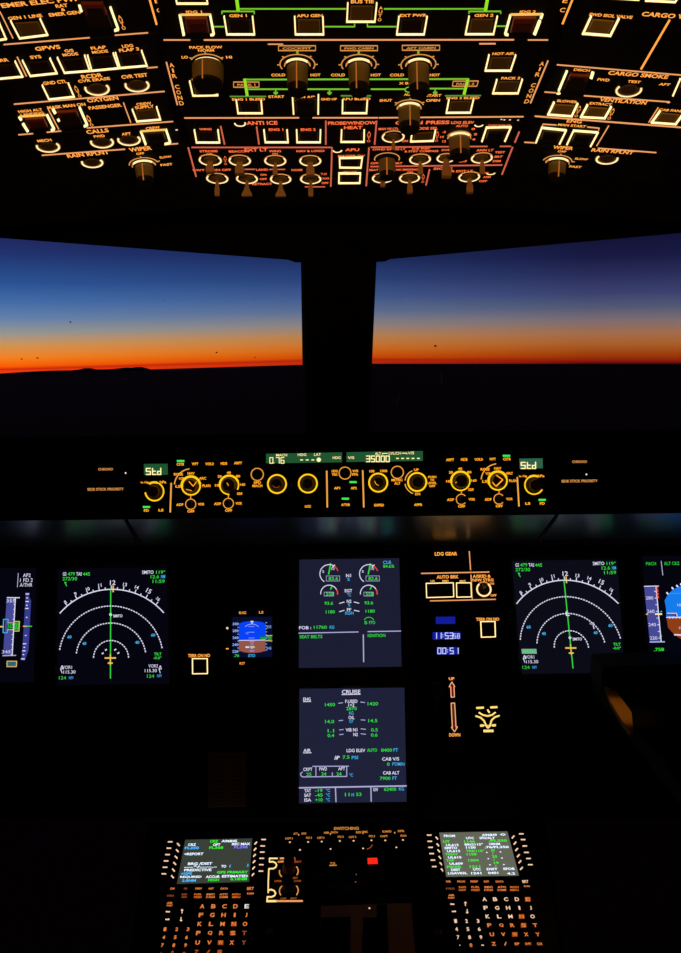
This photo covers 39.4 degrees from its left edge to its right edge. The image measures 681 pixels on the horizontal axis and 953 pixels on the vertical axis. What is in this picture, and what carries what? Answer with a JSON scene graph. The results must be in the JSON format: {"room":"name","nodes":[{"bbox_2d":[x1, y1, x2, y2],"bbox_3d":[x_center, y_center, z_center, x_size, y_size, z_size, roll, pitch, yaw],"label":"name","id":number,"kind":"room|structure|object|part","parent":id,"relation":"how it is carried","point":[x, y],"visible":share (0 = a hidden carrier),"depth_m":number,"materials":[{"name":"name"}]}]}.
{"room":"control cabin","nodes":[
{"label":"control cabin","id":0,"kind":"room"},
{"bbox_2d":[0,0,680,227],"bbox_3d":[0.009,-0.332,0.005,2.752,0.595,1.736,-1,7,0],"label":"ceiling","id":1,"kind":"structure","parent":0,"point":[28,196],"depth_m":0.84,"materials":[{"name":"black plastic"}]},
{"bbox_2d":[0,0,159,44],"bbox_3d":[-0.167,-0.283,0.569,0.117,0.028,0.070,-1,7,-4],"label":"electrical panel","id":2,"kind":"object","parent":1,"relation":"attached to","point":[21,21],"visible":1,"depth_m":0.58,"materials":[{"name":"black paint"}]},
{"bbox_2d":[0,31,159,79],"bbox_3d":[-0.173,-0.276,0.622,0.114,0.024,0.037,-1,7,-3],"label":"panel","id":3,"kind":"object","parent":1,"relation":"attached to","point":[112,52],"visible":1,"depth_m":0.62,"materials":[{"name":"black paint"}]},
{"bbox_2d":[0,66,165,104],"bbox_3d":[-0.177,-0.271,0.656,0.108,0.021,0.030,-1,7,-3],"label":"panel","id":4,"kind":"object","parent":1,"relation":"attached to","point":[28,90],"visible":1,"depth_m":0.65,"materials":[{"name":"black paint"}]},
{"bbox_2d":[10,89,174,135],"bbox_3d":[-0.182,-0.265,0.692,0.117,0.024,0.044,-1,7,0],"label":"panel","id":5,"kind":"object","parent":1,"relation":"attached to","point":[150,108],"visible":1,"depth_m":0.69,"materials":[{"name":"black paint"}]},
{"bbox_2d":[23,119,182,156],"bbox_3d":[-0.181,-0.260,0.730,0.115,0.022,0.037,-1,7,0],"label":"panel","id":6,"kind":"object","parent":1,"relation":"attached to","point":[158,134],"visible":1,"depth_m":0.73,"materials":[{"name":"black paint"}]},
{"bbox_2d":[37,140,192,187],"bbox_3d":[-0.182,-0.251,0.770,0.118,0.032,0.052,-1,7,0],"label":"panel","id":7,"kind":"object","parent":1,"relation":"attached to","point":[143,163],"visible":1,"depth_m":0.77,"materials":[{"name":"black paint"}]},
{"bbox_3d":[-0.160,-0.247,0.773,0.018,0.021,0.020,-1,7,0],"label":"selector knob","id":8,"kind":"part","parent":7,"relation":"part of","materials":[{"name":"black plastic"}]},
{"bbox_2d":[187,145,331,196],"bbox_3d":[-0.065,-0.253,0.791,0.116,0.035,0.075,-1,7,0],"label":"light panel","id":9,"kind":"object","parent":1,"relation":"attached to","point":[246,167],"visible":1,"depth_m":0.79,"materials":[{"name":"black paint"}]},
{"bbox_2d":[198,154,221,173],"bbox_3d":[-0.106,-0.254,0.775,0.019,0.014,0.019,-1,7,0],"label":"toggle switch","id":10,"kind":"object","parent":9,"relation":"attached to","point":[208,163],"depth_m":0.77,"materials":[{"name":"brown"}]},
{"bbox_2d":[206,173,228,196],"bbox_3d":[-0.105,-0.247,0.808,0.020,0.018,0.019,-1,7,0],"label":"toggle switch","id":11,"kind":"object","parent":9,"relation":"attached to","point":[217,180],"depth_m":0.81,"materials":[{"name":"brown"}]},
{"bbox_2d":[228,155,250,175],"bbox_3d":[-0.082,-0.253,0.776,0.019,0.015,0.018,-1,7,0],"label":"toggle switch","id":12,"kind":"object","parent":9,"relation":"attached to","point":[239,165],"depth_m":0.77,"materials":[{"name":"brown metal"}]},
{"bbox_2d":[236,173,257,196],"bbox_3d":[-0.080,-0.247,0.809,0.019,0.018,0.018,-1,7,0],"label":"toggle switch","id":13,"kind":"object","parent":9,"relation":"attached to","point":[250,180],"depth_m":0.81,"materials":[{"name":"brown metal"}]},
{"bbox_2d":[264,155,286,175],"bbox_3d":[-0.053,-0.254,0.777,0.019,0.015,0.018,-1,7,0],"label":"toggle switch","id":14,"kind":"object","parent":9,"relation":"attached to","point":[275,164],"depth_m":0.78,"materials":[{"name":"brown"}]},
{"bbox_2d":[270,174,291,196],"bbox_3d":[-0.051,-0.247,0.810,0.019,0.018,0.018,-1,7,0],"label":"toggle switch","id":15,"kind":"object","parent":9,"relation":"attached to","point":[281,181],"depth_m":0.81,"materials":[{"name":"brown metal"}]},
{"bbox_2d":[299,155,321,176],"bbox_3d":[-0.025,-0.253,0.778,0.019,0.016,0.018,-1,7,0],"label":"toggle switch","id":16,"kind":"object","parent":9,"relation":"attached to","point":[308,164],"depth_m":0.78,"materials":[{"name":"brown"}]},
{"bbox_2d":[300,174,321,196],"bbox_3d":[-0.025,-0.247,0.811,0.019,0.018,0.018,-1,7,0],"label":"toggle switch","id":17,"kind":"object","parent":9,"relation":"attached to","point":[310,183],"depth_m":0.81,"materials":[{"name":"brown metal"}]},
{"bbox_2d":[184,116,378,145],"bbox_3d":[-0.045,-0.267,0.732,0.147,0.016,0.047,-1,7,0],"label":"panel","id":18,"kind":"object","parent":1,"relation":"attached to","point":[263,130],"visible":1,"depth_m":0.73,"materials":[{"name":"black paint"}]},
{"bbox_2d":[330,146,369,186],"bbox_3d":[0.007,-0.259,0.793,0.032,0.023,0.073,-1,7,0],"label":"panel","id":19,"kind":"object","parent":1,"relation":"attached to","point":[349,164],"visible":1,"depth_m":0.79,"materials":[{"name":"black paint"}]},
{"bbox_2d":[163,38,548,134],"bbox_3d":[0.011,-0.270,0.663,0.260,0.046,0.099,-1,7,0],"label":"panel","id":20,"kind":"object","parent":1,"relation":"attached to","point":[408,79],"visible":1,"depth_m":0.65,"materials":[{"name":"black paint"}]},
{"bbox_3d":[-0.089,-0.270,0.639,0.021,0.021,0.024,-1,7,0],"label":"selector knob","id":21,"kind":"part","parent":20,"relation":"part of","materials":[{"name":"black plastic"}]},
{"bbox_3d":[-0.029,-0.269,0.641,0.018,0.025,0.021,-1,7,0],"label":"selector knob","id":22,"kind":"part","parent":20,"relation":"part of","materials":[{"name":"black plastic"}]},
{"bbox_3d":[0.013,-0.269,0.642,0.018,0.025,0.021,-1,7,0],"label":"selector knob","id":23,"kind":"part","parent":20,"relation":"part of","materials":[{"name":"black plastic"}]},
{"bbox_3d":[0.050,-0.263,0.697,0.017,0.022,0.020,-1,7,0],"label":"selector knob","id":24,"kind":"part","parent":20,"relation":"part of","materials":[{"name":"black plastic"}]},
{"bbox_3d":[0.053,-0.269,0.643,0.018,0.026,0.021,-1,7,0],"label":"selector knob","id":25,"kind":"part","parent":20,"relation":"part of","materials":[{"name":"black plastic"}]},
{"bbox_2d":[156,0,559,37],"bbox_3d":[0.012,-0.289,0.581,0.252,0.022,0.069,-1,7,0],"label":"electrical panel","id":26,"kind":"object","parent":1,"relation":"attached to","point":[178,18],"visible":1,"depth_m":0.59,"materials":[{"name":"black paint"}]},
{"bbox_2d":[367,145,513,193],"bbox_3d":[0.081,-0.255,0.793,0.116,0.033,0.073,-1,7,0],"label":"light panel","id":27,"kind":"object","parent":1,"relation":"attached to","point":[409,167],"visible":0.97,"depth_m":0.79,"materials":[{"name":"black paint"}]},
{"bbox_2d":[372,173,389,187],"bbox_3d":[0.036,-0.252,0.810,0.019,0.011,0.018,-1,7,0],"label":"toggle switch","id":28,"kind":"object","parent":27,"relation":"attached to","point":[377,182],"depth_m":0.81,"materials":[{"name":"brown metal"}]},
{"bbox_3d":[0.038,-0.252,0.776,0.016,0.021,0.018,-1,7,0],"label":"selector knob","id":29,"kind":"part","parent":27,"relation":"part of","materials":[{"name":"black plastic"}]},
{"bbox_2d":[399,173,419,193],"bbox_3d":[0.059,-0.249,0.811,0.019,0.017,0.018,-1,7,0],"label":"toggle switch","id":30,"kind":"object","parent":27,"relation":"attached to","point":[409,180],"depth_m":0.81,"materials":[{"name":"brown metal"}]},
{"bbox_2d":[409,154,430,174],"bbox_3d":[0.065,-0.254,0.778,0.018,0.016,0.018,-1,7,0],"label":"toggle switch","id":31,"kind":"object","parent":27,"relation":"attached to","point":[420,163],"depth_m":0.78,"materials":[{"name":"brown metal"}]},
{"bbox_2d":[436,153,451,178],"bbox_3d":[0.086,-0.253,0.776,0.016,0.020,0.016,-1,7,0],"label":"toggle switch","id":32,"kind":"object","parent":27,"relation":"attached to","point":[443,160],"depth_m":0.77,"materials":[{"name":"brown metal"}]},
{"bbox_2d":[458,171,480,193],"bbox_3d":[0.110,-0.249,0.810,0.019,0.018,0.018,-1,7,0],"label":"toggle switch","id":33,"kind":"object","parent":27,"relation":"attached to","point":[469,179],"depth_m":0.81,"materials":[{"name":"brown metal"}]},
{"bbox_2d":[470,152,492,174],"bbox_3d":[0.116,-0.255,0.777,0.018,0.017,0.018,-1,7,0],"label":"toggle switch","id":34,"kind":"object","parent":27,"relation":"attached to","point":[481,161],"depth_m":0.78,"materials":[{"name":"brown"}]},
{"bbox_2d":[375,116,524,161],"bbox_3d":[0.083,-0.261,0.735,0.111,0.030,0.046,-1,7,0],"label":"panel","id":35,"kind":"object","parent":1,"relation":"attached to","point":[458,132],"visible":0.94,"depth_m":0.73,"materials":[{"name":"black paint"}]},
{"bbox_2d":[381,130,404,149],"bbox_3d":[0.041,-0.261,0.740,0.018,0.014,0.018,-1,7,0],"label":"toggle switch","id":36,"kind":"object","parent":35,"relation":"attached to","point":[393,138],"depth_m":0.74,"materials":[{"name":"brown metal"}]},
{"bbox_3d":[0.083,-0.268,0.735,0.111,0.015,0.044,-1,7,0],"label":"plate","id":37,"kind":"part","parent":35,"relation":"part of","materials":[{"name":"black paint"}]},
{"bbox_3d":[0.093,-0.257,0.741,0.017,0.021,0.019,-1,7,0],"label":"selector knob","id":38,"kind":"part","parent":35,"relation":"part of","materials":[{"name":"black plastic"}]},
{"bbox_2d":[508,140,667,183],"bbox_3d":[0.201,-0.256,0.774,0.123,0.030,0.048,0,7,3],"label":"panel","id":39,"kind":"object","parent":1,"relation":"attached to","point":[554,160],"visible":1,"depth_m":0.77,"materials":[{"name":"black paint"}]},
{"bbox_3d":[0.177,-0.251,0.778,0.018,0.020,0.020,-1,7,0],"label":"selector knob","id":40,"kind":"part","parent":39,"relation":"part of","materials":[{"name":"black plastic"}]},
{"bbox_2d":[518,113,680,152],"bbox_3d":[0.200,-0.265,0.731,0.118,0.024,0.045,-1,7,0],"label":"panel","id":41,"kind":"object","parent":1,"relation":"attached to","point":[545,130],"visible":1,"depth_m":0.73,"materials":[{"name":"black paint"}]},
{"bbox_2d":[530,90,680,125],"bbox_3d":[0.198,-0.269,0.694,0.112,0.021,0.035,-1,7,0],"label":"panel","id":42,"kind":"object","parent":1,"relation":"attached to","point":[603,108],"visible":1,"depth_m":0.69,"materials":[{"name":"black paint"}]},
{"bbox_2d":[543,60,680,103],"bbox_3d":[0.199,-0.275,0.662,0.107,0.022,0.038,-1,7,0],"label":"panel","id":43,"kind":"object","parent":1,"relation":"attached to","point":[564,79],"visible":1,"depth_m":0.66,"materials":[{"name":"black paint"}]},
{"bbox_2d":[557,0,680,72],"bbox_3d":[0.189,-0.284,0.595,0.109,0.038,0.096,-1,7,0],"label":"panel","id":44,"kind":"object","parent":1,"relation":"attached to","point":[626,34],"visible":1,"depth_m":0.61,"materials":[{"name":"black paint"}]},
{"bbox_2d":[0,207,680,262],"bbox_3d":[0.001,-0.437,1.264,1.659,0.258,0.492,-1,7,0],"label":"frame","id":45,"kind":"structure","parent":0,"point":[284,233],"depth_m":1.38,"materials":[{"name":"black plastic"}]},
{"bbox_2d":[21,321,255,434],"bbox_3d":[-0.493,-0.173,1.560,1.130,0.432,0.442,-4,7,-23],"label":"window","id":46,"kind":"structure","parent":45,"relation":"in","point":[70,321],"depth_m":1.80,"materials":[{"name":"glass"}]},
{"bbox_2d":[301,251,375,432],"bbox_3d":[-0.008,-0.205,1.694,0.132,0.363,0.443,-1,7,0],"label":"pillar","id":47,"kind":"structure","parent":45,"relation":"attached to","point":[338,290],"depth_m":1.62,"materials":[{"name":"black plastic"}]},
{"bbox_3d":[0.015,1.307,0.609,2.700,0.040,3.100,-1,7,0],"label":"floor","id":48,"kind":"structure","parent":0,"visible":0},
{"bbox_2d":[130,819,563,952],"bbox_3d":[0.013,0.865,1.317,0.595,0.669,0.293,-1,7,0],"label":"pedestal","id":49,"kind":"object","parent":48,"relation":"on","point":[296,928],"visible":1,"depth_m":1.28,"materials":[{"name":"black plastic"}]},
{"bbox_2d":[147,828,268,952],"bbox_3d":[-0.180,0.569,1.307,0.160,0.072,0.213,-1,7,0],"label":"display unit","id":50,"kind":"object","parent":49,"relation":"in","point":[210,892],"visible":1,"depth_m":1.30,"materials":[{"name":"black paint"}]},
{"bbox_2d":[265,849,305,905],"bbox_3d":[-0.076,0.557,1.326,0.059,0.037,0.089,-1,7,0],"label":"panel","id":51,"kind":"object","parent":49,"relation":"on","point":[285,884],"visible":1,"depth_m":1.32,"materials":[{"name":"black paint"}]},
{"bbox_3d":[-0.071,0.561,1.303,0.019,0.020,0.020,-1,7,0],"label":"rotary knob","id":52,"kind":"part","parent":51,"relation":"part of","materials":[{"name":"black plastic"}]},
{"bbox_3d":[-0.073,0.547,1.333,0.020,0.020,0.021,-1,7,0],"label":"rotary knob","id":53,"kind":"part","parent":51,"relation":"part of","materials":[{"name":"brown plastic"}]},
{"bbox_2d":[277,823,413,854],"bbox_3d":[0.007,0.529,1.389,0.197,0.022,0.056,-1,7,0],"label":"panel","id":54,"kind":"object","parent":49,"relation":"on","point":[311,838],"visible":1,"depth_m":1.38,"materials":[{"name":"black paint"}]},
{"bbox_3d":[-0.060,0.528,1.382,0.014,0.011,0.015,-1,7,0],"label":"rotary knob","id":55,"kind":"part","parent":54,"relation":"part of","materials":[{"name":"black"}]},
{"bbox_3d":[-0.014,0.528,1.383,0.014,0.011,0.015,-1,7,0],"label":"rotary knob","id":56,"kind":"part","parent":54,"relation":"part of","materials":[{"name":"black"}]},
{"bbox_3d":[0.033,0.527,1.383,0.014,0.011,0.015,-1,7,0],"label":"rotary knob","id":57,"kind":"part","parent":54,"relation":"part of","materials":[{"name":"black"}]},
{"bbox_3d":[0.080,0.526,1.383,0.014,0.011,0.015,-1,7,0],"label":"rotary knob","id":58,"kind":"part","parent":54,"relation":"part of","materials":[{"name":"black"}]},
{"bbox_2d":[307,853,419,904],"bbox_3d":[0.030,0.559,1.323,0.156,0.030,0.082,-1,7,0],"label":"control panel","id":59,"kind":"object","parent":49,"relation":"on","point":[332,879],"visible":1,"depth_m":1.32,"materials":[{"name":"black paint"}]},
{"bbox_2d":[320,903,415,952],"bbox_3d":[0.035,0.596,1.245,0.123,0.030,0.082,-1,7,0],"label":"throttle quadrant","id":60,"kind":"object","parent":49,"relation":"on","point":[399,915],"visible":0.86,"depth_m":1.25,"materials":[{"name":"brown plastic"}]},
{"bbox_2d":[362,904,388,952],"bbox_3d":[0.044,0.592,1.222,0.035,0.045,0.086,-1,7,0],"label":"lever","id":61,"kind":"object","parent":60,"relation":"attached to","point":[375,929],"visible":1,"depth_m":1.21,"materials":[{"name":"black plastic"}]},
{"bbox_2d":[424,822,558,952],"bbox_3d":[0.209,0.565,1.307,0.178,0.076,0.223,-1,7,0],"label":"display unit","id":62,"kind":"object","parent":49,"relation":"in","point":[489,886],"visible":1,"depth_m":1.30,"materials":[{"name":"black paint"}]},
{"bbox_2d":[591,677,680,804],"bbox_3d":[0.547,0.755,1.069,0.432,0.936,0.570,-1,7,0],"label":"tray table","id":63,"kind":"object","parent":48,"relation":"on","point":[650,718],"visible":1,"depth_m":1.11,"materials":[{"name":"black plastic"}]},
{"label":"outside","id":64,"kind":"structure","parent":0,"visible":0},
{"bbox_2d":[0,364,680,952],"bbox_3d":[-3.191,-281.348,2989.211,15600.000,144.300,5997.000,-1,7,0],"label":"ground","id":65,"kind":"structure","parent":64,"point":[68,885],"depth_m":456.79,"materials":[{"name":"brown"}]},
{"bbox_2d":[0,367,150,373],"bbox_3d":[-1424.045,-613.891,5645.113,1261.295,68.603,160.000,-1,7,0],"label":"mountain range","id":66,"kind":"object","parent":65,"relation":"on","point":[129,368],"visible":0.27,"depth_m":5563.50,"materials":[{"name":"black stone"}]},
{"bbox_3d":[1.371,0.080,0.465,0.040,2.400,3.100,-1,7,0],"label":"wall","id":67,"kind":"structure","parent":0,"visible":0},
{"bbox_2d":[0,546,680,817],"bbox_3d":[-0.004,0.308,1.463,3.284,0.422,0.182,-1,7,0],"label":"panel","id":68,"kind":"object","parent":67,"relation":"attached to","point":[561,753],"visible":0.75,"depth_m":1.43,"materials":[{"name":"black paint"}]},
{"bbox_2d":[0,557,45,696],"bbox_3d":[-0.610,0.232,1.466,0.315,0.204,0.084,-1,7,0],"label":"display","id":69,"kind":"object","parent":68,"relation":"attached to","point":[22,579],"visible":1,"depth_m":1.47,"materials":[{"name":"black"}]},
{"bbox_2d":[45,556,182,698],"bbox_3d":[-0.350,0.231,1.466,0.220,0.205,0.085,-1,7,0],"label":"display","id":70,"kind":"object","parent":68,"relation":"attached to","point":[113,624],"visible":1,"depth_m":1.46,"materials":[{"name":"black glass"}]},
{"bbox_2d":[184,650,215,679],"bbox_3d":[-0.215,0.288,1.453,0.050,0.044,0.020,-1,7,0],"label":"button","id":71,"kind":"object","parent":68,"relation":"attached to","point":[198,664],"visible":1,"depth_m":1.45,"materials":[{"name":"black paint"}]},
{"bbox_2d":[208,752,245,806],"bbox_3d":[-0.169,0.450,1.412,0.058,0.075,0.032,-1,7,0],"label":"placard","id":72,"kind":"object","parent":68,"relation":"attached to","point":[226,770],"visible":1,"depth_m":1.41,"materials":[{"name":"brown"}]},
{"bbox_2d":[222,603,279,668],"bbox_3d":[-0.139,0.246,1.462,0.090,0.095,0.042,-1,7,0],"label":"instrument","id":73,"kind":"object","parent":68,"relation":"attached to","point":[250,632],"visible":1,"depth_m":1.46,"materials":[{"name":"black"}]},
{"bbox_2d":[0,429,680,548],"bbox_3d":[0.000,-0.001,1.628,2.600,0.184,0.537,-1,7,0],"label":"glareshield","id":74,"kind":"object","parent":68,"relation":"on","point":[28,519],"visible":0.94,"depth_m":1.37,"materials":[{"name":"black paint"}]},
{"bbox_2d":[55,449,136,516],"bbox_3d":[-0.351,0.009,1.362,0.117,0.096,0.016,-1,7,0],"label":"light panel","id":75,"kind":"object","parent":74,"relation":"attached to","point":[87,482],"visible":1,"depth_m":1.36,"materials":[{"name":"black paint"}]},
{"bbox_2d":[137,448,245,514],"bbox_3d":[-0.214,0.008,1.357,0.156,0.095,0.026,-1,7,0],"label":"control panel","id":76,"kind":"object","parent":74,"relation":"attached to","point":[195,481],"visible":1,"depth_m":1.36,"materials":[{"name":"black paint"}]},
{"bbox_3d":[-0.266,0.022,1.355,0.022,0.022,0.015,-1,7,0],"label":"rotary knob","id":77,"kind":"part","parent":76,"relation":"part of","materials":[{"name":"brown plastic"}]},
{"bbox_2d":[185,496,195,509],"bbox_3d":[-0.214,0.038,1.354,0.016,0.020,0.014,-1,7,0],"label":"toggle switch","id":78,"kind":"object","parent":76,"relation":"attached to","point":[190,501],"depth_m":1.36,"materials":[{"name":"black"}]},
{"bbox_3d":[-0.214,0.014,1.355,0.022,0.022,0.015,-1,7,0],"label":"rotary knob","id":79,"kind":"part","parent":76,"relation":"part of","materials":[{"name":"brown plastic"}]},
{"bbox_2d":[223,495,233,508],"bbox_3d":[-0.161,0.037,1.354,0.016,0.020,0.014,-1,7,0],"label":"toggle switch","id":80,"kind":"object","parent":76,"relation":"attached to","point":[228,500],"depth_m":1.36,"materials":[{"name":"black"}]},
{"bbox_3d":[-0.159,0.013,1.355,0.023,0.022,0.015,-1,7,0],"label":"rotary knob","id":81,"kind":"part","parent":76,"relation":"part of","materials":[{"name":"brown plastic"}]},
{"bbox_2d":[247,446,436,513],"bbox_3d":[0.002,0.006,1.358,0.273,0.096,0.024,-1,7,0],"label":"control unit","id":82,"kind":"object","parent":74,"relation":"attached to","point":[393,479],"visible":1,"depth_m":1.36,"materials":[{"name":"black paint"}]},
{"bbox_3d":[-0.091,0.011,1.355,0.022,0.022,0.015,-1,7,0],"label":"rotary knob","id":83,"kind":"part","parent":82,"relation":"part of","materials":[{"name":"brown plastic"}]},
{"bbox_3d":[-0.047,0.011,1.355,0.022,0.022,0.015,-1,7,0],"label":"rotary knob","id":84,"kind":"part","parent":82,"relation":"part of","materials":[{"name":"brown plastic"}]},
{"bbox_3d":[0.054,0.009,1.355,0.022,0.022,0.015,-1,7,0],"label":"rotary knob","id":85,"kind":"part","parent":82,"relation":"part of","materials":[{"name":"brown plastic"}]},
{"bbox_3d":[0.110,0.009,1.355,0.022,0.022,0.015,-1,7,0],"label":"rotary knob","id":86,"kind":"part","parent":82,"relation":"part of","materials":[{"name":"brown plastic"}]},
{"bbox_2d":[437,445,550,512],"bbox_3d":[0.221,0.004,1.357,0.164,0.096,0.026,-1,7,0],"label":"control panel","id":87,"kind":"object","parent":74,"relation":"attached to","point":[482,478],"visible":1,"depth_m":1.36,"materials":[{"name":"black paint"}]},
{"bbox_2d":[456,491,464,504],"bbox_3d":[0.172,0.031,1.354,0.014,0.020,0.014,-1,7,0],"label":"toggle switch","id":88,"kind":"object","parent":87,"relation":"attached to","point":[460,495],"depth_m":1.36,"materials":[{"name":"black"}]},
{"bbox_3d":[0.172,0.007,1.355,0.023,0.022,0.015,-1,7,0],"label":"rotary knob","id":89,"kind":"part","parent":87,"relation":"part of","materials":[{"name":"brown plastic"}]},
{"bbox_3d":[0.225,0.007,1.355,0.022,0.022,0.015,-1,7,0],"label":"rotary knob","id":90,"kind":"part","parent":87,"relation":"part of","materials":[{"name":"brown"}]},
{"bbox_2d":[493,491,502,504],"bbox_3d":[0.226,0.031,1.354,0.014,0.020,0.014,-1,7,0],"label":"toggle switch","id":91,"kind":"object","parent":87,"relation":"attached to","point":[497,495],"depth_m":1.36,"materials":[{"name":"black"}]},
{"bbox_3d":[0.277,0.013,1.355,0.022,0.022,0.015,-1,7,0],"label":"rotary knob","id":92,"kind":"part","parent":87,"relation":"part of","materials":[{"name":"brown plastic"}]},
{"bbox_2d":[552,443,651,510],"bbox_3d":[0.375,0.001,1.362,0.144,0.096,0.016,-1,7,0],"label":"light panel","id":93,"kind":"object","parent":74,"relation":"attached to","point":[585,477],"visible":1,"depth_m":1.36,"materials":[{"name":"black paint"}]},
{"bbox_2d":[288,548,412,677],"bbox_3d":[0.015,0.210,1.470,0.193,0.188,0.078,-1,7,0],"label":"display","id":94,"kind":"object","parent":68,"relation":"attached to","point":[350,609],"visible":1,"depth_m":1.47,"materials":[{"name":"black glass"}]},
{"bbox_2d":[288,678,417,813],"bbox_3d":[0.018,0.402,1.422,0.194,0.183,0.076,-1,7,0],"label":"display","id":95,"kind":"object","parent":68,"relation":"attached to","point":[352,743],"visible":1,"depth_m":1.42,"materials":[{"name":"black glass"}]},
{"bbox_2d":[426,674,463,740],"bbox_3d":[0.157,0.348,1.423,0.060,0.098,0.066,-1,7,0],"label":"panel","id":96,"kind":"object","parent":68,"relation":"attached to","point":[444,692],"visible":1,"depth_m":1.43,"materials":[{"name":"black paint"}]},
{"bbox_3d":[0.142,0.326,1.411,0.016,0.051,0.048,-1,7,0],"label":"gear lever","id":97,"kind":"part","parent":96,"relation":"part of","materials":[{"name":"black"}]},
{"bbox_2d":[428,609,467,659],"bbox_3d":[0.166,0.244,1.463,0.063,0.072,0.031,-1,7,0],"label":"clock","id":98,"kind":"object","parent":68,"relation":"attached to","point":[447,629],"visible":1,"depth_m":1.46,"materials":[{"name":"black paint"}]},
{"bbox_2d":[417,547,499,605],"bbox_3d":[0.185,0.156,1.485,0.130,0.087,0.036,-1,7,0],"label":"panel","id":99,"kind":"object","parent":68,"relation":"attached to","point":[446,576],"visible":1,"depth_m":1.48,"materials":[{"name":"black paint"}]},
{"bbox_2d":[476,581,491,596],"bbox_3d":[0.223,0.176,1.478,0.025,0.023,0.009,0,7,2],"label":"toggle switch","id":100,"kind":"object","parent":99,"relation":"attached to","point":[483,588],"depth_m":1.48,"materials":[{"name":"brown plastic"}]},
{"bbox_2d":[474,613,500,642],"bbox_3d":[0.227,0.234,1.466,0.044,0.044,0.020,-1,7,0],"label":"button","id":101,"kind":"object","parent":68,"relation":"attached to","point":[487,626],"visible":1,"depth_m":1.46,"materials":[{"name":"black paint"}]},
{"bbox_2d":[472,699,504,737],"bbox_3d":[0.223,0.365,1.432,0.051,0.053,0.023,-1,7,0],"label":"pressure gauge","id":102,"kind":"object","parent":68,"relation":"attached to","point":[488,716],"visible":1,"depth_m":1.43,"materials":[{"name":"black paint"}]},
{"bbox_2d":[499,548,634,686],"bbox_3d":[0.352,0.216,1.468,0.204,0.200,0.083,-1,7,0],"label":"display","id":103,"kind":"object","parent":68,"relation":"attached to","point":[561,608],"visible":1,"depth_m":1.47,"materials":[{"name":"black glass"}]},
{"bbox_2d":[633,547,680,651],"bbox_3d":[0.618,0.211,1.468,0.317,0.197,0.082,-1,7,0],"label":"display","id":104,"kind":"object","parent":68,"relation":"attached to","point":[657,570],"visible":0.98,"depth_m":1.47,"materials":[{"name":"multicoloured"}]}
]}

